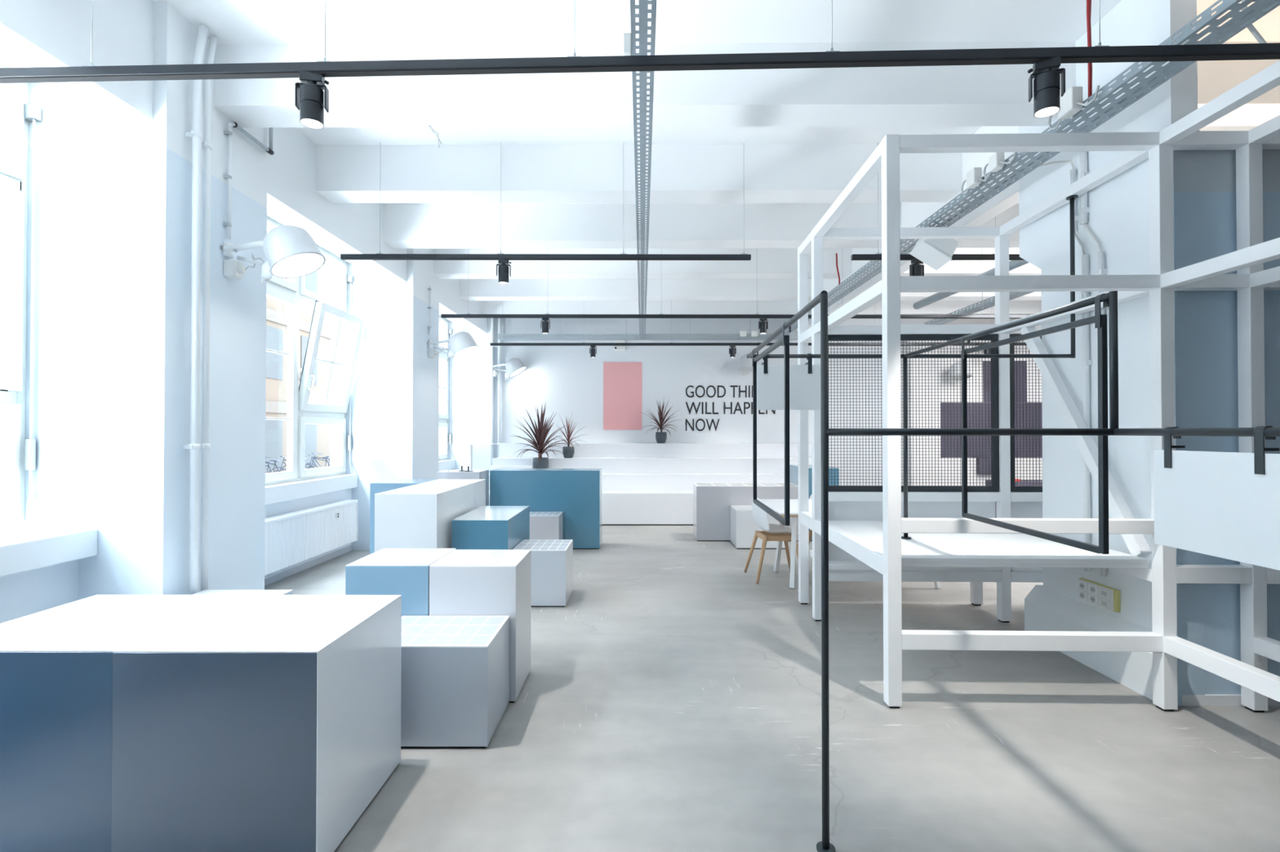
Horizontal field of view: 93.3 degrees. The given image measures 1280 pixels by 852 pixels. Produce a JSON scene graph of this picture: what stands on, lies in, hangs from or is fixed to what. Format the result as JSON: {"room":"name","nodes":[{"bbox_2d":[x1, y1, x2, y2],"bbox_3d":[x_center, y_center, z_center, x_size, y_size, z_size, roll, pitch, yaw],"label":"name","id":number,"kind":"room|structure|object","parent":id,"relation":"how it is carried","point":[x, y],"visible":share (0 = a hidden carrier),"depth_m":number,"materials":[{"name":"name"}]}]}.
{"room":"coworking office","nodes":[
{"label":"coworking office","id":0,"kind":"room"},
{"bbox_2d":[0,560,78,623],"bbox_3d":[-3.493,1.040,2.062,0.500,0.800,2.840,0,-1,0],"label":"wall","id":1,"kind":"structure","parent":0,"point":[24,593],"depth_m":3.25,"materials":[{"name":"paint"}]},
{"bbox_2d":[0,64,41,526],"bbox_3d":[-3.529,-0.740,2.080,0.209,2.566,2.840,0,-1,0],"label":"window","id":2,"kind":"structure","parent":1,"relation":"in","point":[17,453],"depth_m":3.41,"materials":[{"name":"paint"}]},
{"bbox_2d":[0,528,97,577],"bbox_3d":[-3.360,0.654,2.065,0.465,0.153,2.840,0,-1,0],"label":"window sill","id":3,"kind":"structure","parent":1,"relation":"attached to","point":[18,556],"depth_m":3.19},
{"bbox_2d":[0,2,266,600],"bbox_3d":[-3.241,-0.501,3.966,0.990,3.920,0.940,0,-1,0],"label":"wall","id":4,"kind":"structure","parent":0,"point":[112,297],"depth_m":3.50,"materials":[{"name":"paint"}]},
{"bbox_2d":[183,25,208,595],"bbox_3d":[-2.701,-0.495,3.664,0.093,3.903,0.097,0,-1,0],"label":"pipe","id":5,"kind":"object","parent":4,"relation":"attached to","point":[196,134],"visible":0.92,"depth_m":3.64,"materials":[{"name":"metal"}]},
{"bbox_2d":[200,35,217,591],"bbox_3d":[-2.705,-0.494,3.759,0.084,3.903,0.089,0,-1,0],"label":"pipe","id":6,"kind":"object","parent":4,"relation":"attached to","point":[206,144],"visible":0.73,"depth_m":3.74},
{"bbox_2d":[222,121,274,239],"bbox_3d":[-2.716,-1.738,4.213,0.058,1.000,0.452,0,-1,0],"label":"conduit","id":7,"kind":"object","parent":4,"relation":"attached to","point":[269,150],"visible":0.98,"depth_m":4.00,"materials":[{"name":"metal"}]},
{"bbox_2d":[220,225,325,284],"bbox_3d":[-2.433,-1.131,4.010,0.649,0.382,0.344,0,-1,0],"label":"wall lamp","id":8,"kind":"object","parent":4,"relation":"attached to","point":[291,251],"visible":1,"depth_m":3.96,"materials":[{"name":"white metal"}]},
{"bbox_2d":[259,260,272,284],"bbox_3d":[-2.459,-1.028,4.008,0.124,0.176,0.078,0,-1,0],"label":"socket","id":9,"kind":"object","parent":8,"relation":"attached to","point":[266,275],"depth_m":3.98,"materials":[{"name":"white plastic"}]},
{"bbox_2d":[271,253,323,276],"bbox_3d":[-2.268,-1.068,4.009,0.287,0.137,0.314,0,-1,0],"label":"diffuser","id":10,"kind":"object","parent":8,"relation":"attached to","point":[282,264],"depth_m":3.99,"materials":[{"name":"beige"}]},
{"bbox_2d":[0,0,487,333],"bbox_3d":[-3.275,-2.097,5.882,0.910,0.690,10.420,0,-1,0],"label":"wall","id":11,"kind":"structure","parent":0,"point":[34,33],"depth_m":3.46,"materials":[{"name":"paint"}]},
{"bbox_2d":[264,488,351,578],"bbox_3d":[-3.600,1.028,5.843,0.260,0.900,2.840,0,-1,0],"label":"wall","id":12,"kind":"structure","parent":0,"point":[290,506],"depth_m":6.27,"materials":[{"name":"paint"}]},
{"bbox_2d":[264,545,352,586],"bbox_3d":[-3.464,1.448,5.838,0.012,0.060,2.840,0,-1,0],"label":"baseboard","id":13,"kind":"structure","parent":12,"relation":"attached to","point":[287,573],"depth_m":6.25,"materials":[{"name":"grey laminate"}]},
{"bbox_2d":[264,499,357,575],"bbox_3d":[-3.368,1.141,5.886,0.203,0.595,2.294,0,-1,0],"label":"radiator","id":14,"kind":"object","parent":12,"relation":"attached to","point":[291,539],"visible":0.65,"depth_m":5.98,"materials":[{"name":"metal"}]},
{"bbox_2d":[265,499,357,525],"bbox_3d":[-3.349,0.861,5.888,0.131,0.035,2.286,0,-1,0],"label":"grille","id":15,"kind":"object","parent":14,"relation":"attached to","point":[277,520],"depth_m":6.04,"materials":[{"name":"metal"}]},
{"bbox_2d":[265,474,357,505],"bbox_3d":[-3.490,0.643,5.846,0.180,0.160,2.840,0,-1,0],"label":"window sill","id":16,"kind":"structure","parent":12,"relation":"attached to","point":[286,491],"depth_m":6.21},
{"bbox_2d":[265,217,364,485],"bbox_3d":[-3.461,-0.702,5.859,0.317,2.566,2.840,0,-1,0],"label":"window","id":17,"kind":"structure","parent":12,"relation":"in","point":[300,413],"depth_m":6.34,"materials":[{"name":"paint"}]},
{"bbox_2d":[330,248,439,550],"bbox_3d":[-3.228,-0.463,7.741,0.990,3.920,0.930,0,-1,0],"label":"wall","id":18,"kind":"structure","parent":0,"point":[395,388],"depth_m":7.28,"materials":[{"name":"paint"}]},
{"bbox_2d":[426,331,478,361],"bbox_3d":[-2.420,-1.028,7.819,0.649,0.382,0.344,0,-1,0],"label":"wall lamp","id":19,"kind":"object","parent":18,"relation":"attached to","point":[462,344],"visible":1,"depth_m":7.76,"materials":[{"name":"white metal"}]},
{"bbox_2d":[453,346,477,356],"bbox_3d":[-2.255,-0.966,7.818,0.287,0.137,0.314,0,-1,0],"label":"diffuser","id":20,"kind":"object","parent":19,"relation":"attached to","point":[459,351],"depth_m":7.75,"materials":[{"name":"beige"}]},
{"bbox_2d":[438,318,493,473],"bbox_3d":[-3.216,-0.429,11.246,0.990,3.920,0.340,0,-1,0],"label":"wall","id":21,"kind":"structure","parent":0,"point":[469,383],"depth_m":11.08,"materials":[{"name":"paint"}]},
{"bbox_2d":[493,318,500,457],"bbox_3d":[-2.647,-0.420,11.154,0.149,3.900,0.080,0,-1,0],"label":"pipe","id":22,"kind":"object","parent":21,"relation":"attached to","point":[499,319],"visible":0.41,"depth_m":11.14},
{"bbox_2d":[489,357,525,380],"bbox_3d":[-2.409,-1.042,11.039,0.650,0.405,0.344,0,-1,0],"label":"wall lamp","id":23,"kind":"object","parent":21,"relation":"attached to","point":[514,366],"visible":0.92,"depth_m":10.96,"materials":[{"name":"white metal"}]},
{"bbox_2d":[151,0,1279,204],"bbox_3d":[1.764,-2.510,4.069,10.900,0.100,14.700,0,-1,0],"label":"ceiling","id":24,"kind":"structure","parent":0,"point":[230,21],"depth_m":3.71,"materials":[{"name":"paint"}]},
{"bbox_2d":[340,142,751,260],"bbox_3d":[-0.808,-1.941,5.220,3.527,1.014,0.042,0,-1,0],"label":"track","id":25,"kind":"object","parent":24,"relation":"hanging from","point":[378,256],"visible":1,"depth_m":5.20,"materials":[{"name":"black metal"}]},
{"bbox_2d":[496,258,511,284],"bbox_3d":[-1.174,-1.335,5.215,0.125,0.209,0.089,0,-1,-10],"label":"track spotlight","id":26,"kind":"object","parent":25,"relation":"hanging from","point":[503,268],"visible":1,"depth_m":5.19,"materials":[{"name":"black"}]},
{"bbox_2d":[383,204,881,248],"bbox_3d":[-0.006,-2.233,6.772,5.620,0.400,0.280,0,-1,0],"label":"ceiling beam","id":27,"kind":"structure","parent":24,"relation":"attached to","point":[522,225],"depth_m":6.64,"materials":[{"name":"paint"}]},
{"bbox_2d":[459,278,811,301],"bbox_3d":[0.003,-2.206,9.522,5.620,0.400,0.280,0,-1,0],"label":"ceiling beam","id":28,"kind":"structure","parent":24,"relation":"attached to","point":[778,289],"depth_m":9.38,"materials":[{"name":"paint"}]},
{"bbox_2d":[315,144,962,203],"bbox_3d":[-0.011,-2.247,5.398,5.620,0.400,0.280,0,-1,0],"label":"ceiling beam","id":29,"kind":"structure","parent":24,"relation":"attached to","point":[571,173],"depth_m":5.26,"materials":[{"name":"paint"}]},
{"bbox_2d":[482,300,797,315],"bbox_3d":[0.008,-2.192,10.897,5.620,0.400,0.280,0,-1,0],"label":"ceiling beam","id":30,"kind":"structure","parent":24,"relation":"attached to","point":[491,307],"depth_m":10.76,"materials":[{"name":"paint"}]},
{"bbox_2d":[497,318,797,340],"bbox_3d":[0.198,-1.771,10.897,5.480,0.443,0.162,0,-1,0],"label":"cable tray","id":31,"kind":"object","parent":30,"relation":"hanging from","point":[505,336],"visible":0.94,"depth_m":10.82,"materials":[{"name":"metal"}]},
{"bbox_2d":[630,0,656,338],"bbox_3d":[0.026,-1.640,5.907,0.102,0.057,9.780,0,-1,0],"label":"cable tray","id":32,"kind":"object","parent":31,"relation":"attached to","point":[642,6],"visible":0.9,"depth_m":3.33,"materials":[{"name":"metal"}]},
{"bbox_2d":[0,0,1279,83],"bbox_3d":[-0.091,-1.968,2.482,5.442,1.014,0.042,0,-1,2],"label":"track","id":33,"kind":"object","parent":24,"relation":"hanging from","point":[1096,54],"visible":1,"depth_m":2.46,"materials":[{"name":"black metal"}]},
{"bbox_2d":[294,71,328,129],"bbox_3d":[-1.363,-1.362,2.519,0.125,0.209,0.089,0,-1,-10],"label":"track spotlight","id":34,"kind":"object","parent":33,"relation":"hanging from","point":[311,101],"visible":1,"depth_m":2.50,"materials":[{"name":"black"}]},
{"bbox_2d":[1027,56,1065,118],"bbox_3d":[1.631,-1.363,2.429,0.125,0.209,0.089,0,-1,20],"label":"track spotlight","id":35,"kind":"object","parent":33,"relation":"hanging from","point":[1047,80],"visible":1,"depth_m":2.40,"materials":[{"name":"black"}]},
{"bbox_2d":[434,248,852,279],"bbox_3d":[-0.002,-2.220,8.147,5.620,0.400,0.280,0,-1,0],"label":"ceiling beam","id":36,"kind":"structure","parent":24,"relation":"attached to","point":[765,263],"depth_m":8.01,"materials":[{"name":"paint"}]},
{"bbox_2d":[213,42,1075,127],"bbox_3d":[-0.016,-2.260,4.023,5.620,0.400,0.280,0,-1,0],"label":"ceiling beam","id":37,"kind":"structure","parent":24,"relation":"attached to","point":[994,95],"depth_m":3.89,"materials":[{"name":"paint"}]},
{"bbox_2d":[440,306,1029,319],"bbox_3d":[1.472,-1.915,7.894,8.110,1.014,0.042,0,-1,0],"label":"track","id":38,"kind":"object","parent":24,"relation":"hanging from","point":[468,315],"visible":0.66,"depth_m":7.87,"materials":[{"name":"black metal"}]},
{"bbox_2d":[489,300,1026,346],"bbox_3d":[2.231,-1.890,10.392,9.610,1.014,0.042,0,-1,0],"label":"track","id":39,"kind":"object","parent":24,"relation":"hanging from","point":[502,344],"visible":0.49,"depth_m":10.37,"materials":[{"name":"black metal"}]},
{"bbox_2d":[791,126,1018,335],"bbox_3d":[2.877,-2.062,7.861,0.140,0.720,6.800,0,-1,0],"label":"girder","id":40,"kind":"object","parent":24,"relation":"attached to","point":[913,214],"visible":0.14,"depth_m":5.26,"materials":[{"name":"paint"}]},
{"bbox_2d":[850,142,1024,260],"bbox_3d":[2.723,-1.941,5.220,1.790,1.014,0.042,0,-1,0],"label":"track","id":41,"kind":"object","parent":24,"relation":"hanging from","point":[877,256],"visible":0.59,"depth_m":5.20,"materials":[{"name":"black metal"}]},
{"bbox_2d":[909,258,924,275],"bbox_3d":[2.391,-1.335,5.216,0.125,0.209,0.089,0,-1,-15],"label":"track spotlight","id":42,"kind":"object","parent":41,"relation":"hanging from","point":[916,268],"visible":0.67,"depth_m":5.19,"materials":[{"name":"black"}]},
{"bbox_2d":[856,300,1041,315],"bbox_3d":[5.098,-2.192,10.880,4.280,0.400,0.280,0,-1,0],"label":"ceiling beam","id":43,"kind":"structure","parent":24,"relation":"attached to","point":[940,307],"depth_m":10.74,"materials":[{"name":"paint"}]},
{"bbox_2d":[900,248,1040,275],"bbox_3d":[5.088,-2.220,8.130,4.280,0.400,0.280,0,-1,0],"label":"ceiling beam","id":44,"kind":"structure","parent":24,"relation":"attached to","point":[953,268],"depth_m":7.99,"materials":[{"name":"paint"}]},
{"bbox_2d":[900,291,1041,300],"bbox_3d":[5.093,-2.206,9.505,4.280,0.400,0.280,0,-1,0],"label":"ceiling beam","id":45,"kind":"structure","parent":24,"relation":"attached to","point":[1036,295],"depth_m":9.38,"materials":[{"name":"paint"}]},
{"bbox_2d":[924,248,1034,324],"bbox_3d":[4.306,-1.951,7.605,0.162,0.948,2.800,0,-1,0],"label":"cable tray","id":46,"kind":"object","parent":24,"relation":"hanging from","point":[979,307],"visible":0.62,"depth_m":7.66,"materials":[{"name":"metal"}]},
{"bbox_2d":[913,260,1028,309],"bbox_3d":[4.266,-1.847,7.354,0.110,0.110,3.702,0,-1,-2],"label":"ventilation duct","id":47,"kind":"object","parent":46,"relation":"attached to","point":[1013,264],"visible":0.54,"depth_m":8.29,"materials":[{"name":"metal"}]},
{"bbox_2d":[956,204,1019,248],"bbox_3d":[5.083,-2.233,6.755,4.280,0.400,0.280,0,-1,0],"label":"ceiling beam","id":48,"kind":"structure","parent":24,"relation":"attached to","point":[1012,212],"depth_m":6.62,"materials":[{"name":"paint"}]},
{"bbox_2d":[775,0,1279,338],"bbox_3d":[2.421,-2.023,5.902,0.192,0.838,9.780,0,-1,0],"label":"cable tray","id":49,"kind":"object","parent":24,"relation":"hanging from","point":[1259,9],"visible":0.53,"depth_m":3.08,"materials":[{"name":"metal"}]},
{"bbox_2d":[909,226,959,270],"bbox_3d":[2.412,-1.458,4.953,0.334,0.325,0.235,0,-1,0],"label":"floodlight","id":50,"kind":"object","parent":49,"relation":"hanging from","point":[935,253],"visible":0.84,"depth_m":4.87,"materials":[{"name":"white metal"}]},
{"bbox_2d":[912,226,959,257],"bbox_3d":[2.421,-1.467,4.958,0.316,0.296,0.225,0,-1,0],"label":"lamp","id":51,"kind":"object","parent":50,"relation":"attached to","point":[923,247],"depth_m":4.86,"materials":[{"name":"white metal"}]},
{"bbox_2d":[960,167,991,194],"bbox_3d":[2.284,-1.684,4.116,0.063,0.127,0.306,0,-1,0],"label":"junction box","id":52,"kind":"object","parent":49,"relation":"attached to","point":[974,177],"visible":0.98,"depth_m":4.09,"materials":[{"name":"white plastic"}]},
{"bbox_2d":[982,152,1016,177],"bbox_3d":[2.284,-1.682,3.848,0.060,0.111,0.290,0,-1,0],"label":"junction box","id":53,"kind":"object","parent":49,"relation":"attached to","point":[996,162],"visible":0.94,"depth_m":3.84,"materials":[{"name":"white plastic"}]},
{"bbox_2d":[1048,85,1099,129],"bbox_3d":[2.279,-1.697,3.194,0.066,0.144,0.320,0,-1,0],"label":"junction box","id":54,"kind":"object","parent":49,"relation":"attached to","point":[1071,103],"visible":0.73,"depth_m":3.16,"materials":[{"name":"white plastic"}]},
{"bbox_2d":[1086,0,1092,102],"bbox_3d":[2.334,-2.069,3.142,0.036,0.801,0.034,0,-1,0],"label":"power cable","id":55,"kind":"object","parent":24,"relation":"hanging from","point":[1088,2],"visible":0.72,"depth_m":3.13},
{"bbox_2d":[1197,41,1279,125],"bbox_3d":[5.074,-2.260,4.005,4.280,0.400,0.280,0,-1,0],"label":"ceiling beam","id":56,"kind":"structure","parent":24,"relation":"attached to","point":[1215,77],"depth_m":3.87,"materials":[{"name":"paint"}]},
{"bbox_2d":[493,318,1016,485],"bbox_3d":[2.240,-0.428,11.322,10.000,3.920,0.150,0,-1,0],"label":"wall","id":57,"kind":"structure","parent":0,"point":[566,379],"depth_m":11.26,"materials":[{"name":"paint"}]},
{"bbox_2d":[603,362,641,430],"bbox_3d":[-0.323,-0.559,11.251,0.720,1.260,0.011,0,-1,0],"label":"poster","id":58,"kind":"object","parent":57,"relation":"attached to","point":[622,381],"visible":1,"depth_m":11.24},
{"bbox_2d":[685,385,775,431],"bbox_3d":[1.695,-0.331,11.243,1.692,0.850,0.008,0,-1,0],"label":"lettering","id":59,"kind":"object","parent":57,"relation":"attached to","point":[709,386],"depth_m":11.24},
{"bbox_2d":[264,525,1279,851],"bbox_3d":[1.764,1.510,4.029,10.900,0.100,14.700,0,-1,0],"label":"floor","id":60,"kind":"structure","parent":0,"point":[672,703],"depth_m":2.79,"materials":[{"name":"concrete"}]},
{"bbox_2d":[0,595,247,851],"bbox_3d":[-2.011,1.083,2.264,0.654,0.720,0.665,0,-1,0],"label":"block","id":61,"kind":"object","parent":60,"relation":"on","point":[56,663],"depth_m":1.93,"materials":[{"name":"blue laminate"}]},
{"bbox_2d":[191,590,293,595],"bbox_3d":[-2.381,1.224,3.426,0.535,0.460,0.500,0,-1,0],"label":"seat block","id":62,"kind":"object","parent":60,"relation":"on","point":[204,592],"visible":0.18,"depth_m":3.62,"materials":[{"name":"grey laminate"}]},
{"bbox_2d":[111,595,401,851],"bbox_3d":[-1.354,1.082,2.259,0.656,0.720,0.670,0,-1,0],"label":"block","id":63,"kind":"object","parent":60,"relation":"on","point":[249,723],"depth_m":1.93,"materials":[{"name":"laminate"}]},
{"bbox_2d":[345,548,456,616],"bbox_3d":[-1.326,1.094,3.402,0.436,0.720,0.473,0,-1,0],"label":"block","id":64,"kind":"object","parent":60,"relation":"on","point":[405,572],"visible":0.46,"depth_m":3.17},
{"bbox_2d":[369,479,437,554],"bbox_3d":[-2.247,1.002,5.798,0.465,0.950,0.500,0,-1,0],"label":"block","id":65,"kind":"object","parent":60,"relation":"on","point":[376,487],"visible":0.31,"depth_m":5.55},
{"bbox_2d":[374,479,485,552],"bbox_3d":[-1.774,0.997,5.294,0.474,0.950,1.425,0,-1,0],"label":"block","id":66,"kind":"object","parent":60,"relation":"on","point":[418,516],"visible":0.36,"depth_m":4.59,"materials":[{"name":"white laminate"}]},
{"bbox_2d":[400,615,509,748],"bbox_3d":[-0.961,1.219,2.932,0.558,0.460,0.450,0,-1,0],"label":"seat block","id":67,"kind":"object","parent":60,"relation":"on","point":[455,674],"visible":0.77,"depth_m":2.71,"materials":[{"name":"grey laminate"}]},
{"bbox_2d":[436,469,488,506],"bbox_3d":[-2.125,1.016,7.278,0.500,0.953,0.440,0,-1,0],"label":"block","id":68,"kind":"object","parent":60,"relation":"on","point":[450,473],"visible":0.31,"depth_m":7.06,"materials":[{"name":"beige laminate"}]},
{"bbox_2d":[460,444,472,471],"bbox_3d":[-2.078,0.381,7.220,0.190,0.315,0.110,0,-1,35],"label":"panel","id":69,"kind":"object","parent":68,"relation":"on","point":[466,451],"visible":0.99,"depth_m":7.20,"materials":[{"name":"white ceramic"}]},
{"bbox_2d":[429,549,531,702],"bbox_3d":[-0.876,1.093,3.377,0.455,0.720,0.430,0,-1,0],"label":"block","id":70,"kind":"object","parent":60,"relation":"on","point":[463,582],"visible":0.69,"depth_m":3.17,"materials":[{"name":"white laminate"}]},
{"bbox_2d":[451,506,529,550],"bbox_3d":[-1.273,1.112,5.264,0.450,0.720,0.920,0,-1,0],"label":"block","id":71,"kind":"object","parent":60,"relation":"on","point":[483,527],"visible":0.47,"depth_m":4.81,"materials":[{"name":"laminate"}]},
{"bbox_2d":[488,318,493,466],"bbox_3d":[-2.680,-0.422,10.874,0.085,3.900,0.072,0,-1,0],"label":"pipe","id":72,"kind":"object","parent":60,"relation":"on","point":[491,348],"visible":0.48,"depth_m":10.86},
{"bbox_2d":[511,539,573,607],"bbox_3d":[-0.822,1.241,5.143,0.444,0.460,0.495,0,-1,0],"label":"seat block","id":73,"kind":"object","parent":60,"relation":"on","point":[552,560],"visible":0.7,"depth_m":4.90,"materials":[{"name":"grey laminate"}]},
{"bbox_2d":[489,468,602,549],"bbox_3d":[-1.153,1.018,7.529,1.333,0.953,0.430,0,-1,0],"label":"block","id":74,"kind":"object","parent":60,"relation":"on","point":[577,493],"visible":0.64,"depth_m":7.32,"materials":[{"name":"laminate"}]},
{"bbox_2d":[529,511,563,539],"bbox_3d":[-1.158,1.260,7.112,0.455,0.460,0.360,0,-1,0],"label":"seat block","id":75,"kind":"object","parent":60,"relation":"on","point":[543,525],"visible":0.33,"depth_m":6.93,"materials":[{"name":"beige laminate"}]},
{"bbox_2d":[488,443,812,525],"bbox_3d":[0.321,0.912,10.208,5.630,1.218,2.055,0,-1,0],"label":"seating","id":76,"kind":"object","parent":60,"relation":"on","point":[644,484],"visible":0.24,"depth_m":10.18,"materials":[{"name":"laminate"}]},
{"bbox_2d":[514,402,571,468],"bbox_3d":[-1.624,0.195,9.969,1.029,1.182,0.975,0,-1,-37],"label":"potted plant","id":77,"kind":"object","parent":76,"relation":"on","point":[540,435],"visible":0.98,"depth_m":9.90,"materials":[{"name":"red plant"}]},
{"bbox_2d":[552,410,589,457],"bbox_3d":[-1.241,0.142,10.408,0.634,0.810,0.672,0,-1,24],"label":"potted plant","id":78,"kind":"object","parent":76,"relation":"on","point":[568,451],"visible":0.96,"depth_m":10.36,"materials":[{"name":"red plant"}]},
{"bbox_2d":[643,401,682,443],"bbox_3d":[0.386,-0.107,10.875,0.764,0.833,0.690,0,-1,0],"label":"potted plant","id":79,"kind":"object","parent":76,"relation":"on","point":[660,437],"visible":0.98,"depth_m":10.87,"materials":[{"name":"red plant"}]},
{"bbox_2d":[693,483,798,541],"bbox_3d":[1.406,1.143,8.094,1.344,0.715,0.500,0,-1,0],"label":"block","id":80,"kind":"object","parent":60,"relation":"on","point":[712,502],"visible":0.59,"depth_m":7.85,"materials":[{"name":"beige laminate"}]},
{"bbox_2d":[729,505,786,549],"bbox_3d":[1.472,1.260,7.583,0.608,0.470,0.510,0,-1,0],"label":"seat block","id":81,"kind":"object","parent":60,"relation":"on","point":[743,526],"visible":0.56,"depth_m":7.33,"materials":[{"name":"white laminate"}]},
{"bbox_2d":[743,497,798,584],"bbox_3d":[1.311,1.079,5.884,0.494,0.794,0.494,0,-1,-4],"label":"shell chair","id":82,"kind":"object","parent":60,"relation":"on","point":[770,532],"visible":0.75,"depth_m":5.77,"materials":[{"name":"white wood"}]},
{"bbox_2d":[789,464,839,541],"bbox_3d":[2.369,1.027,8.267,0.440,0.950,0.830,0,-1,0],"label":"block","id":83,"kind":"object","parent":60,"relation":"on","point":[793,468],"visible":0.16,"depth_m":7.86,"materials":[{"name":"laminate"}]},
{"bbox_2d":[762,499,940,588],"bbox_3d":[2.080,1.107,5.632,1.780,0.733,1.060,0,-1,0],"label":"dining table","id":84,"kind":"object","parent":60,"relation":"on","point":[777,505],"visible":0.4,"depth_m":5.55,"materials":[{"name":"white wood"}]},
{"bbox_2d":[746,195,1279,851],"bbox_3d":[1.661,-0.004,2.004,2.123,2.887,3.582,0,-1,0],"label":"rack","id":85,"kind":"object","parent":60,"relation":"on","point":[824,846],"visible":0.94,"depth_m":2.07,"materials":[{"name":"metal"}]},
{"bbox_2d":[751,321,791,525],"bbox_3d":[0.666,-0.005,3.128,0.033,0.906,0.900,0,-1,2],"label":"display","id":86,"kind":"object","parent":85,"relation":"hanging from","point":[784,340],"visible":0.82,"depth_m":2.69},
{"bbox_2d":[756,353,820,410],"bbox_3d":[0.929,-0.275,3.782,0.405,0.353,0.059,0,-1,0],"label":"board","id":87,"kind":"object","parent":85,"relation":"hanging from","point":[804,380],"visible":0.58,"depth_m":3.76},
{"bbox_2d":[960,293,1108,554],"bbox_3d":[1.645,-0.003,2.607,0.033,0.921,0.955,0,-1,1],"label":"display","id":88,"kind":"object","parent":85,"relation":"hanging from","point":[1100,321],"visible":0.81,"depth_m":2.16,"materials":[{"name":"metal"}]},
{"bbox_2d":[1153,426,1279,570],"bbox_3d":[1.655,0.185,1.715,0.059,0.369,0.405,0,-1,0],"label":"board","id":89,"kind":"object","parent":85,"relation":"hanging from","point":[1226,505],"visible":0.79,"depth_m":1.69,"materials":[{"name":"plastic"}]},
{"bbox_2d":[797,60,1279,712],"bbox_3d":[3.015,-0.033,2.745,3.500,2.960,4.550,0,-1,1],"label":"frame","id":90,"kind":"object","parent":60,"relation":"on","point":[867,524],"visible":0.75,"depth_m":3.13,"materials":[{"name":"white metal"}]},
{"bbox_2d":[1024,585,1152,700],"bbox_3d":[2.823,1.287,3.709,0.220,0.340,1.118,0,-1,0],"label":"wall","id":91,"kind":"structure","parent":60,"relation":"on","point":[1045,610],"depth_m":3.64,"materials":[{"name":"paint"}]},
{"bbox_2d":[1040,0,1197,630],"bbox_3d":[2.863,-0.504,3.685,0.140,3.920,1.040,0,-1,0],"label":"wall","id":92,"kind":"structure","parent":60,"relation":"on","point":[1117,217],"depth_m":3.55,"materials":[{"name":"paint"}]},
{"bbox_2d":[1018,126,1040,269],"bbox_3d":[2.865,-1.772,4.338,0.140,1.370,0.240,0,-1,0],"label":"pillar","id":93,"kind":"structure","parent":92,"relation":"attached to","point":[1029,186],"depth_m":4.33,"materials":[{"name":"paint"}]},
{"bbox_2d":[1015,160,1092,571],"bbox_3d":[2.674,-0.459,3.920,0.424,2.716,0.174,0,-1,41],"label":"conduit","id":94,"kind":"object","parent":92,"relation":"attached to","point":[1086,362],"visible":0.51,"depth_m":3.74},
{"bbox_2d":[1078,151,1108,576],"bbox_3d":[2.771,-0.423,3.697,0.042,2.640,0.184,0,-1,0],"label":"conduit","id":95,"kind":"object","parent":92,"relation":"attached to","point":[1084,210],"visible":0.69,"depth_m":3.75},
{"bbox_2d":[1077,577,1120,612],"bbox_3d":[2.772,1.020,3.660,0.041,0.128,0.300,0,-1,0],"label":"power socket","id":96,"kind":"object","parent":92,"relation":"attached to","point":[1107,597],"visible":1,"depth_m":3.63,"materials":[{"name":"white plastic"}]},
{"bbox_2d":[900,340,1042,485],"bbox_3d":[6.028,-0.121,10.981,2.420,3.300,0.500,0,-1,0],"label":"wall","id":97,"kind":"structure","parent":0,"point":[939,371],"depth_m":10.73,"materials":[{"name":"paint"}]},
{"bbox_2d":[940,402,991,457],"bbox_3d":[5.805,0.069,10.721,0.935,0.975,0.008,0,-1,0],"label":"wall panel","id":98,"kind":"object","parent":97,"relation":"attached to","point":[945,421],"visible":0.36,"depth_m":10.72,"materials":[{"name":"paint"}]},
{"bbox_2d":[982,361,1026,402],"bbox_3d":[6.476,-0.787,10.727,0.774,0.733,0.008,0,-1,0],"label":"wall panel","id":99,"kind":"object","parent":97,"relation":"attached to","point":[986,368],"visible":0.29,"depth_m":10.72,"materials":[{"name":"paint"}]},
{"bbox_2d":[1014,402,1042,457],"bbox_3d":[6.714,0.069,10.717,0.879,0.975,0.008,0,-1,0],"label":"wall panel","id":100,"kind":"object","parent":97,"relation":"attached to","point":[1032,404],"visible":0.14,"depth_m":10.71,"materials":[{"name":"paint"}]},
{"bbox_2d":[1173,130,1279,706],"bbox_3d":[5.002,-0.048,3.208,4.419,3.000,0.130,0,-1,0],"label":"wall partition","id":101,"kind":"structure","parent":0,"point":[1205,213],"depth_m":3.16,"materials":[{"name":"grey paint"}]},
{"bbox_2d":[1182,694,1279,706],"bbox_3d":[5.011,1.424,3.133,4.400,0.055,0.012,0,-1,0],"label":"baseboard","id":102,"kind":"structure","parent":101,"relation":"attached to","point":[1206,700],"depth_m":3.13,"materials":[{"name":"paint"}]},
{"bbox_3d":[-3.586,1.065,9.628,0.260,0.900,2.870,0,-1,0],"label":"wall","id":103,"kind":"structure","parent":0,"visible":0},
{"bbox_2d":[438,315,453,461],"bbox_3d":[-3.502,-0.665,9.644,0.209,2.566,2.870,0,-1,0],"label":"window","id":104,"kind":"structure","parent":103,"relation":"in","point":[442,419],"depth_m":10.95,"materials":[{"name":"paint"}]},
{"label":"outside","id":105,"kind":"structure","parent":0,"visible":0},
{"bbox_3d":[-16.862,1.870,5.041,26.240,0.200,50.000,0,-1,0],"label":"street","id":106,"kind":"object","parent":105,"visible":0},
{"bbox_2d":[265,231,331,473],"bbox_3d":[-13.879,-3.270,6.081,2.200,10.300,44.000,0,-1,0],"label":"building","id":107,"kind":"structure","parent":106,"relation":"on","point":[317,437],"depth_m":22.07,"materials":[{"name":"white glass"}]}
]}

